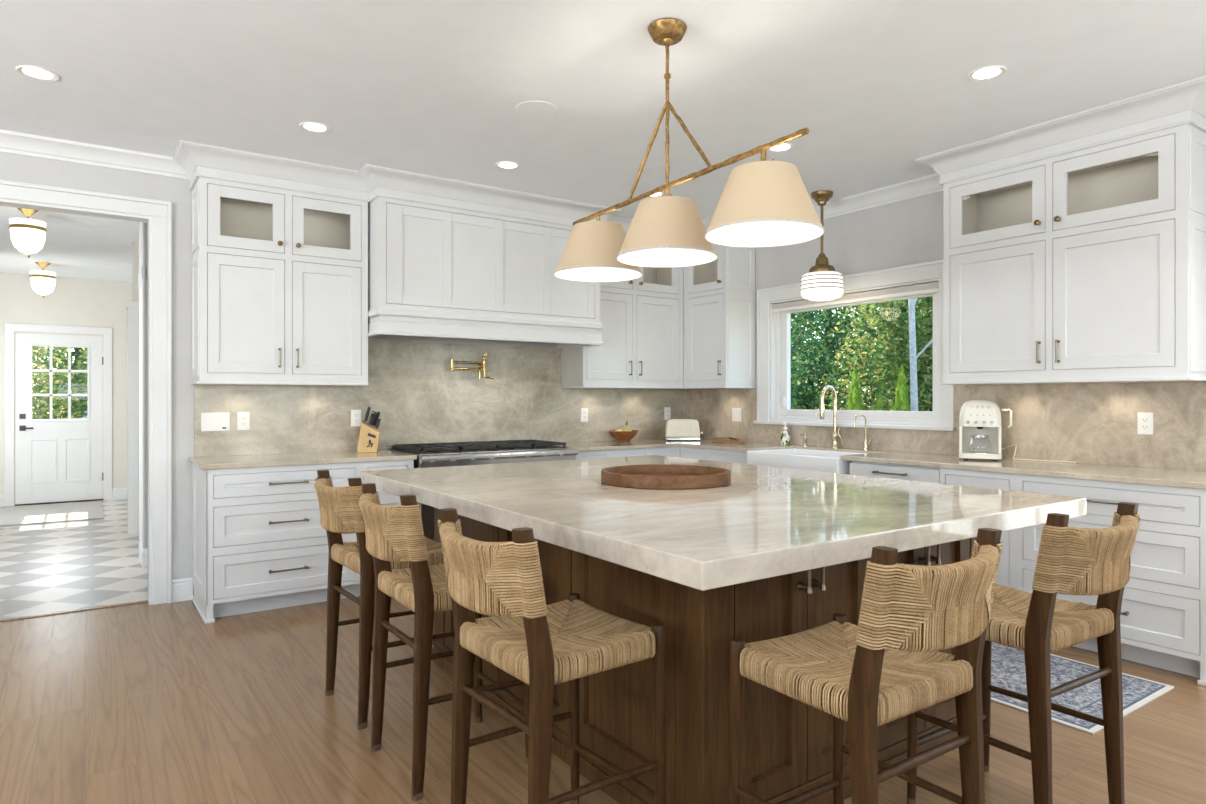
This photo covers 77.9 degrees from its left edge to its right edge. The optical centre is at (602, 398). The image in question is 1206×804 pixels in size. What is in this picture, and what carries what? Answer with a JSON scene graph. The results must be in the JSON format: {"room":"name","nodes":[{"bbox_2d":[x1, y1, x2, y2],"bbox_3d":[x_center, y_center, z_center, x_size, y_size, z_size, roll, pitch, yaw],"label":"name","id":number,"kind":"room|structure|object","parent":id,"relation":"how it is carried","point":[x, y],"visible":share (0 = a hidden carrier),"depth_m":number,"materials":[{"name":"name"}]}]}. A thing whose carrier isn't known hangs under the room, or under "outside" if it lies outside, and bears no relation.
{"room":"kitchen","nodes":[
{"label":"kitchen","id":0,"kind":"room"},
{"bbox_2d":[0,272,131,504],"bbox_3d":[-6.411,-0.111,9.512,2.900,2.800,0.100,0,0,-35],"label":"wall","id":1,"kind":"structure","parent":0,"point":[72,301],"depth_m":9.38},
{"bbox_2d":[0,495,4,506],"bbox_3d":[-7.360,1.219,8.784,0.510,0.140,0.016,0,0,-35],"label":"baseboard","id":2,"kind":"structure","parent":1,"relation":"attached to","point":[1,496],"depth_m":8.91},
{"bbox_2d":[4,323,111,506],"bbox_3d":[-6.716,0.192,9.239,1.078,2.195,0.121,0,0,-35],"label":"door","id":3,"kind":"structure","parent":1,"relation":"in","point":[58,460],"depth_m":9.21,"materials":[{"name":"white wood"}]},
{"bbox_2d":[112,488,126,499],"bbox_3d":[-5.771,1.219,9.885,1.222,0.140,0.016,0,0,-35],"label":"baseboard","id":4,"kind":"structure","parent":1,"relation":"attached to","point":[117,493],"depth_m":9.58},
{"bbox_2d":[132,241,138,301],"bbox_3d":[-4.088,-0.111,7.542,1.125,2.800,0.145,0,0,-35],"label":"wall","id":5,"kind":"structure","parent":0,"point":[135,245],"depth_m":7.18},
{"bbox_2d":[125,301,138,533],"bbox_3d":[-4.546,0.179,7.225,0.120,2.220,0.225,0,0,-35],"label":"trim","id":6,"kind":"structure","parent":5,"relation":"attached to","point":[132,307],"depth_m":7.14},
{"bbox_2d":[144,223,147,548],"bbox_3d":[-3.176,-0.111,6.224,1.128,2.800,0.450,0,0,-35],"label":"wall","id":7,"kind":"structure","parent":0,"point":[146,224],"depth_m":5.72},
{"bbox_2d":[138,222,144,547],"bbox_3d":[-3.645,-0.136,5.893,0.020,2.550,0.480,0,0,-35],"label":"trim","id":8,"kind":"structure","parent":7,"relation":"attached to","point":[141,275],"depth_m":5.71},
{"bbox_2d":[139,541,147,567],"bbox_3d":[-3.219,1.219,6.185,1.044,0.140,0.466,0,0,-35],"label":"baseboard","id":9,"kind":"structure","parent":7,"relation":"attached to","point":[143,553],"depth_m":5.71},
{"bbox_2d":[0,152,683,579],"bbox_3d":[-2.760,-0.111,4.785,8.915,2.800,0.110,0,0,-35],"label":"wall","id":10,"kind":"structure","parent":0,"point":[13,167],"depth_m":4.76,"materials":[{"name":"paint"}]},
{"bbox_2d":[0,179,171,621],"bbox_3d":[-3.422,0.023,4.319,1.599,2.532,0.158,0,0,-35],"label":"trim","id":11,"kind":"structure","parent":10,"relation":"attached to","point":[157,213],"depth_m":4.67,"materials":[{"name":"white wood"}]},
{"bbox_2d":[0,129,188,178],"bbox_3d":[-4.492,-1.458,3.467,4.567,0.104,0.082,0,0,-35],"label":"trim","id":12,"kind":"structure","parent":10,"relation":"attached to","point":[12,142],"depth_m":4.45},
{"bbox_2d":[172,577,192,601],"bbox_3d":[-2.684,1.219,4.761,0.120,0.140,0.016,0,0,-35],"label":"baseboard","id":13,"kind":"structure","parent":10,"relation":"attached to","point":[182,589],"depth_m":4.75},
{"bbox_2d":[173,140,369,385],"bbox_3d":[-2.130,-0.799,4.870,1.149,1.420,0.468,0,0,-35],"label":"upper cabinet","id":14,"kind":"object","parent":10,"relation":"attached to","point":[280,244],"visible":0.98,"depth_m":4.78,"materials":[{"name":"white wood"}]},
{"bbox_2d":[194,340,686,456],"bbox_3d":[-0.905,-0.027,5.992,4.190,0.802,0.019,0,0,-35],"label":"backsplash","id":15,"kind":"structure","parent":10,"relation":"attached to","point":[417,395],"depth_m":5.71,"materials":[{"name":"stone"}]},
{"bbox_2d":[201,412,229,430],"bbox_3d":[-2.519,0.150,4.854,0.166,0.120,0.009,0,0,-35],"label":"switch plate","id":16,"kind":"object","parent":15,"relation":"attached to","point":[220,421],"visible":1,"depth_m":4.85,"materials":[{"name":"white plastic"}]},
{"bbox_2d":[237,412,249,429],"bbox_3d":[-2.382,0.148,4.950,0.074,0.120,0.008,0,0,-35],"label":"wall outlet","id":17,"kind":"object","parent":15,"relation":"attached to","point":[243,418],"visible":1,"depth_m":4.95,"materials":[{"name":"white plastic"}]},
{"bbox_2d":[241,416,246,425],"bbox_3d":[-2.381,0.148,4.947,0.034,0.068,0.002,0,0,-35],"label":"receptacle","id":18,"kind":"object","parent":17,"relation":"attached to","point":[243,418],"depth_m":4.95,"materials":[{"name":"white plastic"}]},
{"bbox_2d":[351,410,360,425],"bbox_3d":[-1.776,0.139,5.370,0.074,0.120,0.008,0,0,-35],"label":"wall outlet","id":19,"kind":"object","parent":15,"relation":"attached to","point":[355,414],"visible":0.91,"depth_m":5.37,"materials":[{"name":"white plastic"}]},
{"bbox_2d":[354,413,358,422],"bbox_3d":[-1.774,0.139,5.368,0.034,0.068,0.002,0,0,-35],"label":"receptacle","id":20,"kind":"object","parent":19,"relation":"attached to","point":[356,415],"depth_m":5.37,"materials":[{"name":"white plastic"}]},
{"bbox_2d":[450,352,492,378],"bbox_3d":[-1.033,-0.260,5.830,0.351,0.213,0.100,0,0,-35],"label":"pot filler","id":21,"kind":"object","parent":15,"relation":"attached to","point":[481,365],"visible":1,"depth_m":5.82,"materials":[{"name":"gold metal"}]},
{"bbox_2d":[581,408,587,421],"bbox_3d":[-0.161,0.141,6.490,0.074,0.120,0.008,0,0,-35],"label":"wall outlet","id":22,"kind":"object","parent":15,"relation":"attached to","point":[584,411],"visible":1,"depth_m":6.49,"materials":[{"name":"white plastic"}]},
{"bbox_2d":[664,407,670,419],"bbox_3d":[0.608,0.139,7.022,0.074,0.120,0.008,0,0,-35],"label":"wall outlet","id":23,"kind":"object","parent":15,"relation":"attached to","point":[667,410],"visible":0.88,"depth_m":7.02,"materials":[{"name":"white plastic"}]},
{"bbox_2d":[358,164,620,347],"bbox_3d":[-0.871,-0.969,5.636,2.022,1.080,0.643,0,0,-35],"label":"range hood","id":24,"kind":"object","parent":10,"relation":"attached to","point":[448,258],"visible":0.9,"depth_m":5.34,"materials":[{"name":"white wood"}]},
{"bbox_2d":[561,214,682,388],"bbox_3d":[0.216,-0.799,6.496,1.089,1.420,0.468,0,0,-35],"label":"upper cabinet","id":25,"kind":"object","parent":10,"relation":"attached to","point":[641,318],"visible":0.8,"depth_m":6.40,"materials":[{"name":"white wood"}]},
{"bbox_2d":[0,0,1205,281],"bbox_3d":[-1.915,-1.586,3.509,9.050,0.150,15.150,0,0,-35],"label":"ceiling","id":26,"kind":"structure","parent":0,"point":[429,87],"depth_m":3.51,"materials":[{"name":"paint"}]},
{"bbox_2d":[9,208,46,257],"bbox_3d":[-4.576,-1.316,5.941,0.240,0.390,0.240,0,0,-35],"label":"hall light","id":27,"kind":"object","parent":26,"relation":"attached to","point":[27,235],"visible":0.96,"depth_m":5.87,"materials":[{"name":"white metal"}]},
{"bbox_2d":[16,65,59,80],"bbox_3d":[-2.621,-1.508,3.464,0.164,0.006,0.164,0,0,-35],"label":"recessed light","id":28,"kind":"object","parent":26,"relation":"in","point":[34,72],"visible":1,"depth_m":3.46,"materials":[{"name":"white plastic"}]},
{"bbox_2d":[29,262,55,297],"bbox_3d":[-6.232,-1.316,8.310,0.240,0.390,0.240,0,0,-35],"label":"hall light","id":29,"kind":"object","parent":26,"relation":"attached to","point":[42,282],"visible":1,"depth_m":8.24,"materials":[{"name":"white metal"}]},
{"bbox_2d":[299,122,330,132],"bbox_3d":[-1.602,-1.508,4.152,0.164,0.006,0.164,0,0,-35],"label":"recessed light","id":30,"kind":"object","parent":26,"relation":"in","point":[315,127],"visible":1,"depth_m":4.16,"materials":[{"name":"white plastic"}]},
{"bbox_2d":[495,161,520,169],"bbox_3d":[-0.614,-1.508,4.827,0.164,0.006,0.164,0,0,-35],"label":"recessed light","id":31,"kind":"object","parent":26,"relation":"in","point":[509,165],"visible":1,"depth_m":4.83,"materials":[{"name":"white plastic"}]},
{"bbox_2d":[515,101,557,117],"bbox_3d":[-0.346,-1.509,3.897,0.224,0.004,0.224,0,0,-35],"label":"ceiling speaker","id":32,"kind":"object","parent":26,"relation":"attached to","point":[536,109],"visible":1,"depth_m":3.89},
{"bbox_2d":[642,191,663,196],"bbox_3d":[0.372,-1.508,5.502,0.164,0.006,0.164,0,0,-35],"label":"recessed light","id":33,"kind":"object","parent":26,"relation":"in","point":[660,193],"visible":0.39,"depth_m":5.52,"materials":[{"name":"white plastic"}]},
{"bbox_2d":[554,18,824,281],"bbox_3d":[0.269,-1.040,3.026,0.409,0.940,1.432,0,0,-35],"label":"chandelier","id":34,"kind":"object","parent":26,"relation":"hanging from","point":[763,203],"visible":1,"depth_m":2.89,"materials":[{"name":"fabric"}]},
{"bbox_2d":[761,149,773,160],"bbox_3d":[0.583,-0.782,2.621,0.170,0.172,0.196,0,0,-35],"label":"socket","id":35,"kind":"object","parent":34,"relation":"attached to","point":[763,151],"depth_m":2.60,"materials":[{"name":"metal"}]},
{"bbox_2d":[768,143,793,151],"bbox_3d":[1.064,-1.508,4.485,0.164,0.006,0.164,0,0,-35],"label":"recessed light","id":36,"kind":"object","parent":26,"relation":"in","point":[784,147],"visible":0.78,"depth_m":4.50,"materials":[{"name":"white plastic"}]},
{"bbox_2d":[800,190,843,300],"bbox_3d":[1.609,-1.117,5.485,0.310,0.786,0.310,0,0,-35],"label":"pendant light","id":37,"kind":"object","parent":26,"relation":"hanging from","point":[822,283],"visible":0.98,"depth_m":5.40,"materials":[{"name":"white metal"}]},
{"bbox_2d":[967,65,1006,80],"bbox_3d":[1.781,-1.508,3.464,0.164,0.006,0.164,0,0,-35],"label":"recessed light","id":38,"kind":"object","parent":26,"relation":"in","point":[985,73],"visible":1,"depth_m":3.46,"materials":[{"name":"white plastic"}]},
{"bbox_2d":[0,499,1205,803],"bbox_3d":[-1.909,1.314,3.544,8.900,0.050,15.000,0,0,-35],"label":"floor","id":39,"kind":"structure","parent":0,"point":[141,703],"depth_m":3.00,"materials":[{"name":"brown wood"}]},
{"bbox_2d":[0,501,103,526],"bbox_3d":[-6.341,1.282,8.283,1.315,0.013,1.600,0,0,-35],"label":"door mat","id":40,"kind":"object","parent":39,"relation":"on","point":[79,511],"visible":1,"depth_m":8.29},
{"bbox_2d":[192,462,360,623],"bbox_3d":[-2.086,0.848,4.774,0.893,0.882,0.670,0,0,-35],"label":"base cabinet","id":41,"kind":"object","parent":39,"relation":"on","point":[260,542],"visible":0.92,"depth_m":4.48,"materials":[{"name":"white wood"}]},
{"bbox_2d":[189,450,416,469],"bbox_3d":[-1.947,0.390,4.880,1.270,0.030,0.660,0,0,-35],"label":"countertop","id":42,"kind":"structure","parent":41,"relation":"on","point":[287,459],"depth_m":4.69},
{"bbox_2d":[357,420,379,452],"bbox_3d":[-1.653,0.263,5.269,0.160,0.222,0.215,0,0,-18],"label":"knife block","id":43,"kind":"object","parent":42,"relation":"on","point":[368,441],"visible":0.99,"depth_m":5.19,"materials":[{"name":"brown wood"}]},
{"bbox_2d":[364,406,370,420],"bbox_3d":[-1.677,0.107,5.319,0.022,0.109,0.056,0,0,27],"label":"kitchen knife","id":44,"kind":"object","parent":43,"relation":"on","point":[369,407],"visible":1,"depth_m":5.31,"materials":[{"name":"black plastic"}]},
{"bbox_2d":[368,412,373,424],"bbox_3d":[-1.632,0.140,5.259,0.022,0.090,0.049,0,0,27],"label":"kitchen knife","id":45,"kind":"object","parent":43,"relation":"in","point":[372,413],"visible":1,"depth_m":5.25,"materials":[{"name":"black plastic"}]},
{"bbox_2d":[371,411,376,425],"bbox_3d":[-1.624,0.140,5.302,0.022,0.104,0.054,0,0,27],"label":"kitchen knife","id":46,"kind":"object","parent":43,"relation":"in","point":[375,412],"visible":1,"depth_m":5.29,"materials":[{"name":"black plastic"}]},
{"bbox_2d":[374,411,380,426],"bbox_3d":[-1.613,0.143,5.334,0.022,0.113,0.057,0,0,27],"label":"kitchen knife","id":47,"kind":"object","parent":43,"relation":"in","point":[378,413],"visible":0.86,"depth_m":5.33,"materials":[{"name":"black plastic"}]},
{"bbox_2d":[314,470,453,729],"bbox_3d":[-0.939,0.800,3.187,0.531,0.979,0.451,0,0,-37],"label":"counter stool","id":48,"kind":"object","parent":39,"relation":"on","point":[340,512],"visible":0.67,"depth_m":3.00,"materials":[{"name":"wicker"}]},
{"bbox_2d":[357,460,413,596],"bbox_3d":[-1.576,0.848,5.128,0.348,0.882,0.670,0,0,-35],"label":"base cabinet","id":49,"kind":"object","parent":39,"relation":"on","point":[386,499],"visible":0.09,"depth_m":4.88,"materials":[{"name":"white wood"}]},
{"bbox_2d":[358,483,528,801],"bbox_3d":[-0.585,0.800,2.667,0.531,0.979,0.451,0,0,-35],"label":"counter stool","id":50,"kind":"object","parent":39,"relation":"on","point":[394,533],"visible":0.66,"depth_m":2.46,"materials":[{"name":"wicker"}]},
{"bbox_2d":[386,439,578,539],"bbox_3d":[-0.885,0.810,5.544,1.220,0.957,0.728,0,0,-35],"label":"range","id":51,"kind":"object","parent":39,"relation":"on","point":[446,454],"visible":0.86,"depth_m":5.29,"materials":[{"name":"silver metal"}]},
{"bbox_2d":[414,459,433,539],"bbox_3d":[-0.885,0.786,5.544,1.220,0.765,0.728,0,0,-35],"label":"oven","id":52,"kind":"object","parent":51,"relation":"in","point":[427,512],"depth_m":4.98,"materials":[{"name":"silver metal"}]},
{"bbox_2d":[386,445,563,454],"bbox_3d":[-0.915,0.374,5.587,1.220,0.060,0.625,0,0,-35],"label":"cooktop","id":53,"kind":"object","parent":51,"relation":"in","point":[409,449],"depth_m":5.32,"materials":[{"name":"black metal"}]},
{"bbox_2d":[438,508,665,803],"bbox_3d":[-0.163,0.800,2.052,0.531,0.979,0.451,0,0,-38],"label":"counter stool","id":54,"kind":"object","parent":39,"relation":"on","point":[543,646],"visible":1,"depth_m":1.95,"materials":[{"name":"wicker"}]},
{"bbox_2d":[576,450,608,458],"bbox_3d":[-0.263,0.848,6.038,0.353,0.882,0.670,0,0,-35],"label":"base cabinet","id":55,"kind":"object","parent":39,"relation":"on","point":[585,454],"visible":0.04,"depth_m":5.81,"materials":[{"name":"white wood"}]},
{"bbox_2d":[560,439,1205,488],"bbox_3d":[1.324,0.390,4.946,1.718,0.030,4.280,0,0,-35],"label":"countertop","id":56,"kind":"structure","parent":55,"relation":"on","point":[1097,472],"depth_m":4.32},
{"bbox_2d":[609,430,637,441],"bbox_3d":[0.182,0.328,6.557,0.264,0.094,0.264,0,0,-35],"label":"fruit bowl","id":57,"kind":"object","parent":56,"relation":"on","point":[620,436],"visible":0.96,"depth_m":6.47,"materials":[{"name":"brown wood"}]},
{"bbox_2d":[622,420,629,430],"bbox_3d":[0.206,0.249,6.571,0.072,0.120,0.071,0,0,-35],"label":"pear","id":58,"kind":"object","parent":57,"relation":"in","point":[626,427],"visible":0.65,"depth_m":6.55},
{"bbox_2d":[665,418,702,440],"bbox_3d":[0.725,0.276,6.697,0.335,0.197,0.193,0,0,1],"label":"toaster","id":59,"kind":"object","parent":56,"relation":"on","point":[675,428],"visible":1,"depth_m":6.60,"materials":[{"name":"beige metal"}]},
{"bbox_2d":[711,439,745,443],"bbox_3d":[1.073,0.364,6.445,0.240,0.020,0.458,0,0,-6],"label":"serving board","id":60,"kind":"object","parent":56,"relation":"on","point":[712,440],"visible":0.65,"depth_m":6.23,"materials":[{"name":"brown wood"}]},
{"bbox_2d":[713,437,738,440],"bbox_3d":[1.057,0.348,6.427,0.190,0.016,0.320,0,0,-2],"label":"cutting board","id":61,"kind":"object","parent":60,"relation":"on","point":[714,438],"visible":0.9,"depth_m":6.31,"materials":[{"name":"brown wood"}]},
{"bbox_2d":[781,422,789,444],"bbox_3d":[1.476,0.281,6.042,0.074,0.186,0.074,0,0,-35],"label":"soap bottle","id":62,"kind":"object","parent":56,"relation":"on","point":[785,435],"visible":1,"depth_m":6.01,"materials":[{"name":"white plastic"}]},
{"bbox_2d":[800,433,807,445],"bbox_3d":[1.578,0.323,5.876,0.086,0.103,0.043,0,0,-35],"label":"soap dispenser","id":63,"kind":"object","parent":56,"relation":"on","point":[805,439],"visible":1,"depth_m":5.88,"materials":[{"name":"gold metal"}]},
{"bbox_2d":[747,448,867,473],"bbox_3d":[1.526,0.522,5.417,0.520,0.263,0.829,0,0,-35],"label":"farmhouse sink","id":64,"kind":"object","parent":56,"relation":"in","point":[791,458],"visible":0.28,"depth_m":5.31,"materials":[{"name":"white ceramic"}]},
{"bbox_2d":[816,385,842,447],"bbox_3d":[1.714,0.135,5.583,0.211,0.478,0.138,0,0,-35],"label":"kitchen faucet","id":65,"kind":"object","parent":56,"relation":"on","point":[835,434],"visible":1,"depth_m":5.63,"materials":[{"name":"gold metal"}]},
{"bbox_2d":[831,431,838,447],"bbox_3d":[1.757,0.310,5.653,0.060,0.130,0.060,0,0,-35],"label":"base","id":66,"kind":"object","parent":65,"relation":"attached to","point":[835,434],"depth_m":5.63,"materials":[{"name":"gold metal"}]},
{"bbox_2d":[854,413,870,449],"bbox_3d":[1.876,0.239,5.389,0.156,0.270,0.075,0,0,-35],"label":"filter faucet","id":67,"kind":"object","parent":56,"relation":"on","point":[866,442],"visible":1,"depth_m":5.42,"materials":[{"name":"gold metal"}]},
{"bbox_2d":[863,439,868,449],"bbox_3d":[1.913,0.335,5.437,0.040,0.080,0.040,0,0,-35],"label":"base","id":68,"kind":"object","parent":67,"relation":"attached to","point":[866,442],"depth_m":5.42,"materials":[{"name":"gold metal"}]},
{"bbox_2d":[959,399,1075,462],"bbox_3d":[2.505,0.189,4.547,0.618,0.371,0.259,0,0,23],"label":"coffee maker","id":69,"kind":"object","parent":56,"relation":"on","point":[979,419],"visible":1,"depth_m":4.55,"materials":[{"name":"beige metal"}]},
{"bbox_2d":[609,448,648,457],"bbox_3d":[0.046,0.848,6.252,0.400,0.882,0.670,0,0,-35],"label":"base cabinet","id":70,"kind":"object","parent":39,"relation":"on","point":[627,452],"visible":0.07,"depth_m":6.01,"materials":[{"name":"white wood"}]},
{"bbox_2d":[649,447,679,457],"bbox_3d":[0.345,0.848,6.460,0.328,0.882,0.670,0,0,-35],"label":"base cabinet","id":71,"kind":"object","parent":39,"relation":"on","point":[668,451],"visible":0.07,"depth_m":6.23,"materials":[{"name":"white wood"}]},
{"bbox_2d":[680,447,706,459],"bbox_3d":[0.991,0.848,6.341,0.670,0.882,0.333,0,0,-35],"label":"base cabinet","id":72,"kind":"object","parent":39,"relation":"on","point":[685,452],"visible":0.12,"depth_m":6.17,"materials":[{"name":"white wood"}]},
{"bbox_2d":[432,507,976,803],"bbox_3d":[0.344,0.866,3.264,1.501,0.846,1.983,0,0,-35],"label":"base cabinet","id":73,"kind":"object","parent":39,"relation":"on","point":[787,753],"visible":0.33,"depth_m":2.30,"materials":[{"name":"brown wood"}]},
{"bbox_2d":[360,455,1086,590],"bbox_3d":[0.286,0.408,3.339,1.949,0.067,2.608,0,0,-35],"label":"countertop","id":74,"kind":"structure","parent":73,"relation":"on","point":[768,522],"depth_m":2.51,"materials":[{"name":"stone"}]},
{"bbox_2d":[601,464,730,489],"bbox_3d":[0.282,0.347,3.359,0.580,0.054,0.580,0,0,-35],"label":"round tray","id":75,"kind":"object","parent":74,"relation":"on","point":[648,476],"visible":1,"depth_m":3.19,"materials":[{"name":"brown wood"}]},
{"bbox_2d":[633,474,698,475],"bbox_3d":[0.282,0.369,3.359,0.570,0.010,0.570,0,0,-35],"label":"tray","id":76,"kind":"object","parent":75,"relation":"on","point":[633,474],"depth_m":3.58,"materials":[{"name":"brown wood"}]},
{"bbox_2d":[707,449,746,463],"bbox_3d":[1.223,0.848,6.007,0.670,0.882,0.480,0,0,-35],"label":"base cabinet","id":77,"kind":"object","parent":39,"relation":"on","point":[712,455],"visible":0.03,"depth_m":5.84,"materials":[{"name":"white wood"}]},
{"bbox_2d":[729,528,1002,803],"bbox_3d":[0.645,0.800,1.817,0.451,0.979,0.531,0,0,-34],"label":"counter stool","id":78,"kind":"object","parent":39,"relation":"on","point":[890,666],"visible":1,"depth_m":1.69,"materials":[{"name":"wicker"}]},
{"bbox_2d":[850,461,939,482],"bbox_3d":[2.037,0.848,4.817,0.653,0.882,0.633,0,0,-35],"label":"dishwasher","id":79,"kind":"object","parent":39,"relation":"on","point":[882,470],"visible":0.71,"depth_m":4.63,"materials":[{"name":"white wood"}]},
{"bbox_2d":[940,468,1015,588],"bbox_3d":[2.350,0.848,4.382,0.668,0.882,0.439,0,0,-35],"label":"base cabinet","id":80,"kind":"object","parent":39,"relation":"on","point":[1006,576],"visible":0.14,"depth_m":4.09,"materials":[{"name":"white wood"}]},
{"bbox_2d":[907,502,1139,803],"bbox_3d":[1.288,0.800,2.269,0.451,0.979,0.531,0,0,-32],"label":"counter stool","id":81,"kind":"object","parent":39,"relation":"on","point":[1071,560],"visible":0.77,"depth_m":2.09,"materials":[{"name":"wicker"}]},
{"bbox_2d":[991,642,1173,733],"bbox_3d":[1.452,1.284,4.190,0.810,0.008,2.667,0,0,-35],"label":"runner rug","id":82,"kind":"object","parent":39,"relation":"on","point":[1008,672],"visible":0.32,"depth_m":3.30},
{"bbox_2d":[1016,474,1205,686],"bbox_3d":[2.719,0.848,3.849,0.670,0.882,0.858,0,0,-35],"label":"base cabinet","id":83,"kind":"object","parent":39,"relation":"on","point":[1163,614],"visible":0.45,"depth_m":3.52,"materials":[{"name":"white wood"}]},
{"bbox_2d":[852,461,939,469],"bbox_3d":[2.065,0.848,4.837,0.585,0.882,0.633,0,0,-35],"label":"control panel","id":84,"kind":"object","parent":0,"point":[933,468],"depth_m":4.65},
{"bbox_2d":[749,191,1205,388],"bbox_3d":[3.422,-0.111,3.559,0.150,2.800,8.950,0,0,-35],"label":"wall","id":85,"kind":"structure","parent":0,"point":[909,231],"depth_m":5.54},
{"bbox_2d":[683,218,755,388],"bbox_3d":[1.003,-0.799,6.506,0.468,1.420,0.666,0,0,-35],"label":"upper cabinet","id":86,"kind":"object","parent":85,"relation":"attached to","point":[719,294],"visible":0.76,"depth_m":6.40,"materials":[{"name":"white wood"}]},
{"bbox_2d":[753,259,955,430],"bbox_3d":[1.885,-0.361,5.731,0.202,1.150,1.799,0,0,-35],"label":"window","id":87,"kind":"structure","parent":85,"relation":"in","point":[773,328],"depth_m":5.69,"materials":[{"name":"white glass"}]},
{"bbox_2d":[772,282,937,311],"bbox_3d":[1.869,-0.763,5.705,0.042,0.069,1.498,0,0,-35],"label":"roller blind","id":88,"kind":"object","parent":87,"relation":"attached to","point":[932,287],"visible":0.95,"depth_m":5.56,"materials":[{"name":"fabric"}]},
{"bbox_2d":[814,173,943,219],"bbox_3d":[1.835,-1.458,5.645,0.082,0.104,1.933,0,0,-35],"label":"trim","id":89,"kind":"structure","parent":85,"relation":"attached to","point":[929,184],"depth_m":5.38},
{"bbox_2d":[687,382,1205,470],"bbox_3d":[2.025,0.143,5.425,0.019,0.463,4.249,0,0,-35],"label":"backsplash","id":90,"kind":"structure","parent":85,"relation":"attached to","point":[1086,423],"depth_m":4.44,"materials":[{"name":"stone"}]},
{"bbox_2d":[732,408,740,421],"bbox_3d":[1.184,0.142,6.613,0.008,0.120,0.112,0,0,-35],"label":"switch plate","id":91,"kind":"object","parent":90,"relation":"attached to","point":[736,412],"visible":1,"depth_m":6.61,"materials":[{"name":"white plastic"}]},
{"bbox_2d":[1137,412,1152,434],"bbox_3d":[2.951,0.135,4.063,0.008,0.120,0.074,0,0,-35],"label":"wall outlet","id":92,"kind":"object","parent":90,"relation":"attached to","point":[1144,419],"visible":1,"depth_m":4.06,"materials":[{"name":"white plastic"}]},
{"bbox_2d":[1141,417,1148,429],"bbox_3d":[2.949,0.135,4.061,0.002,0.068,0.034,0,0,-35],"label":"receptacle","id":93,"kind":"object","parent":92,"relation":"attached to","point":[1144,420],"depth_m":4.06,"materials":[{"name":"white plastic"}]},
{"bbox_2d":[915,75,1205,384],"bbox_3d":[2.586,-0.799,4.222,0.468,1.420,1.497,0,0,-35],"label":"upper cabinet","id":94,"kind":"object","parent":85,"relation":"attached to","point":[1075,243],"visible":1,"depth_m":4.06,"materials":[{"name":"white wood"}]},
{"label":"outside","id":95,"kind":"structure","parent":0,"visible":0},
{"bbox_3d":[-0.327,1.889,18.025,100.000,0.200,110.000,0,0,-35],"label":"ground","id":96,"kind":"structure","parent":95,"visible":0},
{"bbox_2d":[32,346,73,419],"bbox_3d":[-13.881,-1.218,17.047,3.345,6.466,3.097,0,0,42],"label":"tree","id":97,"kind":"object","parent":96,"relation":"on","point":[36,401],"visible":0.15,"depth_m":17.52,"materials":[{"name":"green plant"}]},
{"bbox_2d":[32,347,86,418],"bbox_3d":[-15.654,-1.466,22.027,2.795,6.850,3.633,0,0,-38],"label":"tree","id":98,"kind":"object","parent":96,"relation":"on","point":[74,354],"visible":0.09,"depth_m":21.64,"materials":[{"name":"green plant"}]},
{"bbox_2d":[59,348,86,418],"bbox_3d":[-11.913,-1.218,19.677,3.097,6.466,3.345,0,0,11],"label":"tree","id":99,"kind":"object","parent":96,"relation":"on","point":[84,398],"visible":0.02,"depth_m":18.75,"materials":[{"name":"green plant"}]},
{"bbox_2d":[791,313,820,396],"bbox_3d":[5.240,-1.218,22.918,3.345,6.466,3.097,0,0,-22],"label":"tree","id":100,"kind":"object","parent":96,"relation":"on","point":[799,313],"visible":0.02,"depth_m":22.25,"materials":[{"name":"green plant"}]},
{"bbox_2d":[791,309,826,408],"bbox_3d":[2.994,-1.604,14.591,2.687,7.430,3.392,0,0,39],"label":"tree","id":101,"kind":"object","parent":96,"relation":"on","point":[818,318],"visible":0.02,"depth_m":14.30,"materials":[{"name":"green plant"}]},
{"bbox_2d":[791,304,893,410],"bbox_3d":[5.604,-1.466,18.700,3.633,6.850,2.795,0,0,17],"label":"tree","id":102,"kind":"object","parent":96,"relation":"on","point":[807,390],"visible":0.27,"depth_m":18.31,"materials":[{"name":"green plant"}]},
{"bbox_2d":[847,367,862,409],"bbox_3d":[3.529,0.696,10.510,0.635,2.302,0.597,0,0,-35],"label":"conifer","id":103,"kind":"object","parent":96,"relation":"on","point":[854,401],"visible":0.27,"depth_m":10.45,"materials":[{"name":"green plant"}]},
{"bbox_2d":[813,296,932,410],"bbox_3d":[6.345,-1.218,15.399,3.345,6.466,3.097,0,0,-10],"label":"tree","id":104,"kind":"object","parent":96,"relation":"on","point":[895,314],"visible":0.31,"depth_m":14.72,"materials":[{"name":"green plant"}]},
{"bbox_2d":[876,394,883,410],"bbox_3d":[4.143,0.871,11.209,0.533,1.934,0.501,0,0,-35],"label":"conifer","id":105,"kind":"object","parent":96,"relation":"on","point":[879,405],"visible":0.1,"depth_m":11.17,"materials":[{"name":"green plant"}]},
{"bbox_2d":[850,302,920,408],"bbox_3d":[8.909,-1.604,23.448,3.392,7.430,2.687,0,0,-33],"label":"tree","id":106,"kind":"object","parent":96,"relation":"on","point":[887,302],"visible":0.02,"depth_m":22.84,"materials":[{"name":"green plant"}]},
{"bbox_2d":[893,365,911,410],"bbox_3d":[4.230,0.674,10.610,0.647,2.348,0.609,0,0,-35],"label":"conifer","id":107,"kind":"object","parent":96,"relation":"on","point":[901,399],"visible":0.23,"depth_m":10.55,"materials":[{"name":"green plant"}]},
{"bbox_2d":[908,298,932,410],"bbox_3d":[5.070,-2.598,12.493,3.224,8.776,3.150,0,0,-35],"label":"tree","id":108,"kind":"object","parent":96,"relation":"on","point":[911,302],"visible":0.02,"depth_m":12.46,"materials":[{"name":"grey plant"}]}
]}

